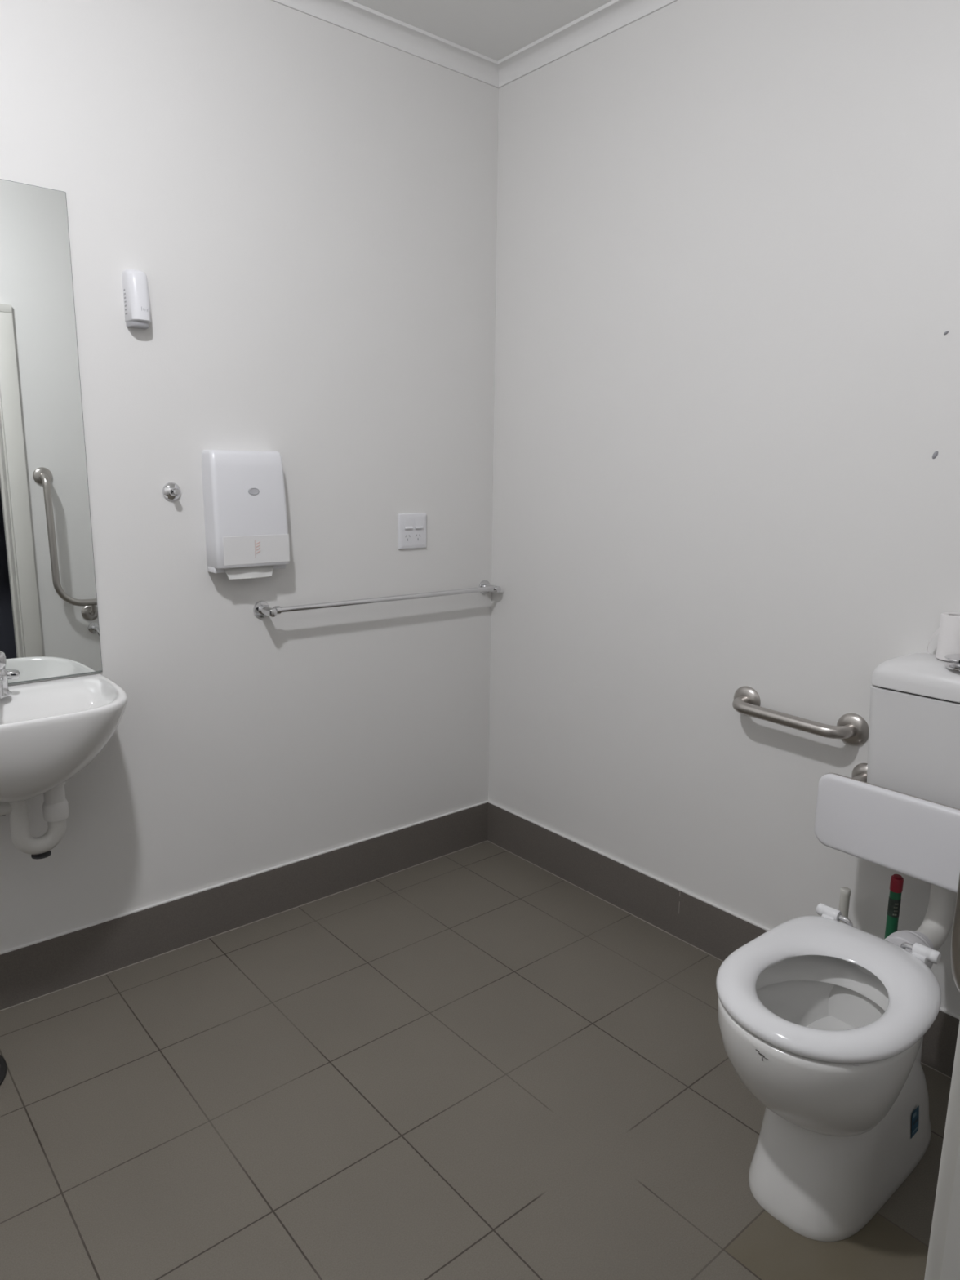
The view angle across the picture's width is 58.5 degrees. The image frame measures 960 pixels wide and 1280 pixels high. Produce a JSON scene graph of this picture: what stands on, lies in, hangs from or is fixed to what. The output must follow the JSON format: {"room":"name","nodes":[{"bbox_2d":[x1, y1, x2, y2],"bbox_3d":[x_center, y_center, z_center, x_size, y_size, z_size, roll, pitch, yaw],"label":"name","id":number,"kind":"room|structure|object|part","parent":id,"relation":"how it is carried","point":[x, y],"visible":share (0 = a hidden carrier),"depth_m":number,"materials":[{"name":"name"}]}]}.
{"room":"public restroom","nodes":[
{"label":"public restroom","id":0,"kind":"room"},
{"bbox_2d":[0,0,498,951],"bbox_3d":[-1.038,-0.387,2.216,2.950,2.672,0.100,-9,15,-39],"label":"wall","id":1,"kind":"structure","parent":0,"point":[306,205],"depth_m":2.47,"materials":[{"name":"paint"}]},
{"bbox_2d":[0,178,102,684],"bbox_3d":[-1.198,-0.461,1.993,0.530,1.176,0.006,-9,15,-39],"label":"wall mirror","id":2,"kind":"object","parent":1,"relation":"attached to","point":[50,629],"visible":1,"depth_m":2.10,"materials":[{"name":"grey mirror"}]},
{"bbox_2d":[0,673,127,859],"bbox_3d":[-1.095,0.343,2.017,0.525,0.400,0.361,-9,15,-39],"label":"basin","id":3,"kind":"object","parent":1,"relation":"attached to","point":[51,731],"visible":1,"depth_m":1.99,"materials":[{"name":"white ceramic"}]},
{"bbox_2d":[0,802,12,815],"bbox_3d":[-1.208,0.397,2.036,0.217,0.036,0.096,3,12,12],"label":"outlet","id":4,"kind":"object","parent":3,"relation":"attached to","point":[5,808],"depth_m":2.02,"materials":[{"name":"white plastic"}]},
{"bbox_2d":[0,650,19,698],"bbox_3d":[-1.133,0.087,2.002,0.070,0.108,0.139,-1,12,-10],"label":"tap","id":5,"kind":"object","parent":3,"relation":"on","point":[5,674],"visible":1,"depth_m":2.04,"materials":[{"name":"silver metal"}]},
{"bbox_3d":[-1.120,0.106,1.991,0.025,0.046,0.110,-5,13,-27],"label":"spout","id":6,"kind":"part","parent":5,"relation":"part of","materials":[{"name":"silver metal"}]},
{"bbox_3d":[-1.149,0.050,2.037,0.041,0.048,0.041,-9,15,-39],"label":"handle","id":7,"kind":"part","parent":5,"relation":"part of","materials":[{"name":"silver metal"}]},
{"bbox_3d":[-1.126,0.083,2.059,0.036,0.026,0.025,-5,13,-28],"label":"knob","id":8,"kind":"part","parent":5,"relation":"part of","materials":[{"name":"silver metal"}]},
{"bbox_3d":[-1.093,0.260,1.999,0.525,0.228,0.358,-9,15,-39],"label":"basin bowl","id":9,"kind":"part","parent":3,"relation":"part of","materials":[{"name":"white ceramic"}]},
{"bbox_2d":[122,269,151,328],"bbox_3d":[-0.863,-0.863,2.165,0.057,0.136,0.053,-9,15,-39],"label":"air freshener","id":10,"kind":"object","parent":1,"relation":"attached to","point":[135,282],"visible":1,"depth_m":2.15,"materials":[{"name":"white plastic"}]},
{"bbox_2d":[123,288,127,315],"bbox_3d":[-0.893,-0.852,2.159,0.002,0.061,0.012,-9,15,-39],"label":"vent","id":11,"kind":"object","parent":10,"relation":"attached to","point":[125,291],"depth_m":2.16,"materials":[{"name":"grey plastic"}]},
{"bbox_2d":[125,320,149,328],"bbox_3d":[-0.867,-0.803,2.180,0.051,0.012,0.044,-9,15,-39],"label":"tray","id":12,"kind":"object","parent":10,"relation":"on","point":[144,324],"depth_m":2.17,"materials":[{"name":"grey plastic"}]},
{"bbox_2d":[162,482,181,501],"bbox_3d":[-0.822,-0.399,2.304,0.050,0.050,0.044,-9,15,-39],"label":"robe hook","id":13,"kind":"object","parent":1,"relation":"attached to","point":[171,491],"visible":1,"depth_m":2.31,"materials":[{"name":"silver metal"}]},
{"bbox_2d":[0,802,488,1009],"bbox_3d":[-1.018,0.855,2.422,2.750,0.156,0.009,-9,15,-39],"label":"baseboard","id":14,"kind":"structure","parent":1,"relation":"attached to","point":[34,971],"depth_m":2.61,"materials":[{"name":"grey tile"}]},
{"bbox_2d":[201,449,289,573],"bbox_3d":[-0.659,-0.365,2.429,0.222,0.336,0.078,-9,15,-39],"label":"paper towel dispenser","id":15,"kind":"object","parent":1,"relation":"attached to","point":[244,497],"visible":1,"depth_m":2.39,"materials":[{"name":"white plastic"}]},
{"bbox_3d":[-0.670,-0.211,2.470,0.220,0.018,0.050,-9,15,-39],"label":"plate","id":16,"kind":"part","parent":15,"relation":"part of","materials":[{"name":"white plastic"}]},
{"bbox_2d":[224,565,273,580],"bbox_3d":[-0.655,-0.193,2.443,0.152,0.036,0.014,-9,15,-39],"label":"paper towel","id":17,"kind":"object","parent":15,"relation":"hanging from","point":[252,572],"visible":0.83,"depth_m":2.44,"materials":[{"name":"white paper"}]},
{"bbox_2d":[254,540,260,558],"bbox_3d":[-0.629,-0.257,2.425,0.016,0.050,0.001,-9,15,-39],"label":"print","id":18,"kind":"object","parent":15,"relation":"attached to","point":[257,543],"depth_m":2.42,"materials":[{"name":"brown"}]},
{"bbox_2d":[253,580,501,617],"bbox_3d":[-0.291,-0.135,2.791,0.922,0.054,0.080,-9,15,-39],"label":"towel rail","id":19,"kind":"object","parent":1,"relation":"attached to","point":[261,609],"visible":1,"depth_m":2.69,"materials":[{"name":"silver metal"}]},
{"bbox_2d":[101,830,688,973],"bbox_3d":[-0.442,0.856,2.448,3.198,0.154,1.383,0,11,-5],"label":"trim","id":20,"kind":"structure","parent":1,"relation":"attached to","point":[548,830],"depth_m":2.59,"materials":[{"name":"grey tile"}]},
{"bbox_2d":[397,513,426,549],"bbox_3d":[-0.221,-0.361,2.846,0.113,0.116,0.017,-9,15,-39],"label":"power outlet","id":21,"kind":"object","parent":1,"relation":"attached to","point":[411,527],"visible":1,"depth_m":2.84,"materials":[{"name":"white plastic"}]},
{"bbox_2d":[404,519,413,528],"bbox_3d":[-0.235,-0.382,2.824,0.031,0.032,0.007,-9,15,-39],"label":"rocker switch","id":22,"kind":"object","parent":21,"relation":"attached to","point":[408,523],"depth_m":2.82,"materials":[{"name":"white plastic"}]},
{"bbox_2d":[414,519,423,528],"bbox_3d":[-0.203,-0.387,2.850,0.031,0.032,0.007,-9,15,-39],"label":"rocker switch","id":23,"kind":"object","parent":21,"relation":"attached to","point":[419,523],"depth_m":2.85,"materials":[{"name":"white plastic"}]},
{"bbox_2d":[271,0,678,88],"bbox_3d":[-0.324,-1.501,1.147,2.750,0.050,2.070,-9,15,-39],"label":"trim","id":24,"kind":"structure","parent":1,"relation":"attached to","point":[348,15],"depth_m":2.51,"materials":[{"name":"white paint"}]},
{"bbox_2d":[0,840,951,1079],"bbox_3d":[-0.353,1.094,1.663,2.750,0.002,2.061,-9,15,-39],"label":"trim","id":25,"kind":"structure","parent":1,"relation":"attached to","point":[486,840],"depth_m":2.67,"materials":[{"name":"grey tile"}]},
{"bbox_2d":[0,840,951,1279],"bbox_3d":[-0.347,1.146,1.665,2.950,0.100,2.300,-9,15,-39],"label":"floor","id":26,"kind":"structure","parent":0,"point":[472,1063],"depth_m":1.91,"materials":[{"name":"grey tile"}]},
{"bbox_2d":[0,1054,6,1085],"bbox_3d":[-1.224,1.017,1.965,0.244,0.014,0.244,-9,15,-39],"label":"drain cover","id":27,"kind":"object","parent":26,"relation":"on","point":[2,1062],"visible":1,"depth_m":2.01,"materials":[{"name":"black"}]},
{"bbox_2d":[715,902,941,1241],"bbox_3d":[0.720,0.859,1.737,0.606,0.460,0.363,-9,15,-39],"label":"toilet","id":28,"kind":"object","parent":26,"relation":"on","point":[824,1020],"visible":1,"depth_m":1.62,"materials":[{"name":"white ceramic"}]},
{"bbox_3d":[0.676,0.661,1.658,0.479,0.029,0.363,-9,15,-39],"label":"seat","id":29,"kind":"part","parent":28,"relation":"part of","materials":[{"name":"white plastic"}]},
{"bbox_2d":[838,887,850,924],"bbox_3d":[0.887,0.808,2.124,0.100,0.412,0.100,-9,15,-39],"label":"toilet brush","id":30,"kind":"object","parent":26,"relation":"on","point":[845,892],"visible":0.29,"depth_m":2.08,"materials":[{"name":"white plastic"}]},
{"bbox_2d":[884,874,903,938],"bbox_3d":[0.972,0.787,2.047,0.028,0.484,0.028,-9,15,-39],"label":"stick","id":31,"kind":"object","parent":26,"relation":"on","point":[896,882],"visible":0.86,"depth_m":2.00,"materials":[{"name":"green plastic"}]},
{"bbox_2d":[893,902,898,915],"bbox_3d":[0.971,0.630,2.003,0.009,0.031,0.003,3,11,9],"label":"print","id":32,"kind":"object","parent":31,"relation":"attached to","point":[895,905],"depth_m":2.00,"materials":[{"name":"grey"}]},
{"bbox_2d":[351,0,612,61],"bbox_3d":[-0.314,-1.572,1.121,2.950,0.100,2.300,-9,15,-39],"label":"ceiling","id":33,"kind":"structure","parent":0,"point":[495,29],"depth_m":2.46,"materials":[{"name":"white paint"}]},
{"bbox_2d":[488,0,959,1015],"bbox_3d":[0.750,-0.383,2.306,0.100,2.672,2.070,-9,15,-39],"label":"wall","id":34,"kind":"structure","parent":0,"point":[726,370],"depth_m":2.31,"materials":[{"name":"paint"}]},
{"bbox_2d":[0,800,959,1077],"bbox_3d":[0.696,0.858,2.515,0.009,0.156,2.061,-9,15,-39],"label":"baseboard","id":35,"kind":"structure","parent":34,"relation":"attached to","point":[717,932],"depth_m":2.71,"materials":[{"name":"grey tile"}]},
{"bbox_2d":[732,685,868,746],"bbox_3d":[0.796,0.199,2.210,0.088,0.090,0.382,-9,15,-39],"label":"grab rail","id":36,"kind":"object","parent":34,"relation":"attached to","point":[852,729],"visible":1,"depth_m":2.14,"materials":[{"name":"silver metal"}]},
{"bbox_2d":[814,763,959,892],"bbox_3d":[1.024,0.420,1.883,0.205,0.176,0.535,-9,15,-39],"label":"support","id":37,"kind":"object","parent":34,"relation":"attached to","point":[914,837],"visible":0.84,"depth_m":1.88,"materials":[{"name":"white plastic"}]},
{"bbox_3d":[0.880,0.362,2.053,0.177,0.053,0.030,-9,15,-39],"label":"support arm","id":38,"kind":"part","parent":37,"relation":"part of","materials":[{"name":"silver metal"}]},
{"bbox_3d":[0.960,0.429,1.829,0.004,0.176,0.505,-9,15,-39],"label":"backing plate","id":39,"kind":"part","parent":37,"relation":"part of","materials":[{"name":"white plastic"}]},
{"bbox_2d":[866,653,959,950],"bbox_3d":[1.036,0.364,1.881,0.175,0.668,0.386,-9,15,-39],"label":"cistern","id":40,"kind":"object","parent":34,"relation":"attached to","point":[913,749],"visible":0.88,"depth_m":1.89,"materials":[{"name":"white ceramic"}]},
{"bbox_3d":[1.051,0.283,1.877,0.140,0.319,0.386,-9,15,-39],"label":"tank","id":41,"kind":"part","parent":40,"relation":"part of","materials":[{"name":"white ceramic"}]},
{"bbox_3d":[1.053,0.090,1.838,0.142,0.067,0.386,-9,15,-39],"label":"lid","id":42,"kind":"part","parent":40,"relation":"part of","materials":[{"name":"white ceramic"}]},
{"bbox_2d":[927,612,959,662],"bbox_3d":[1.036,-0.007,1.889,0.085,0.100,0.066,7,13,29],"label":"toilet roll","id":43,"kind":"object","parent":40,"relation":"on","point":[948,630],"visible":0.79,"depth_m":1.87,"materials":[{"name":"white paper"}]},
{"bbox_2d":[932,450,937,458],"bbox_3d":[1.011,-0.411,1.905,0.003,0.018,0.012,-9,15,-39],"label":"plug","id":44,"kind":"object","parent":34,"relation":"attached to","point":[935,455],"visible":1,"depth_m":1.90,"materials":[{"name":"grey"}]},
{"bbox_3d":[0.368,-0.042,0.580,2.950,2.672,0.130,-9,15,-39],"label":"wall","id":45,"kind":"structure","parent":0,"visible":0},
{"bbox_2d":[924,1020,959,1279],"bbox_3d":[0.176,0.272,0.493,1.134,2.085,0.148,-9,15,-39],"label":"door","id":46,"kind":"structure","parent":45,"relation":"in","point":[943,1261],"depth_m":0.93,"materials":[{"name":"white paint"}]},
{"bbox_2d":[951,872,959,991],"bbox_3d":[0.920,0.158,1.240,0.920,0.737,0.084,-9,15,-39],"label":"grab rail","id":47,"kind":"object","parent":45,"relation":"attached to","point":[955,941],"visible":1,"depth_m":1.03,"materials":[{"name":"silver metal"}]}
]}

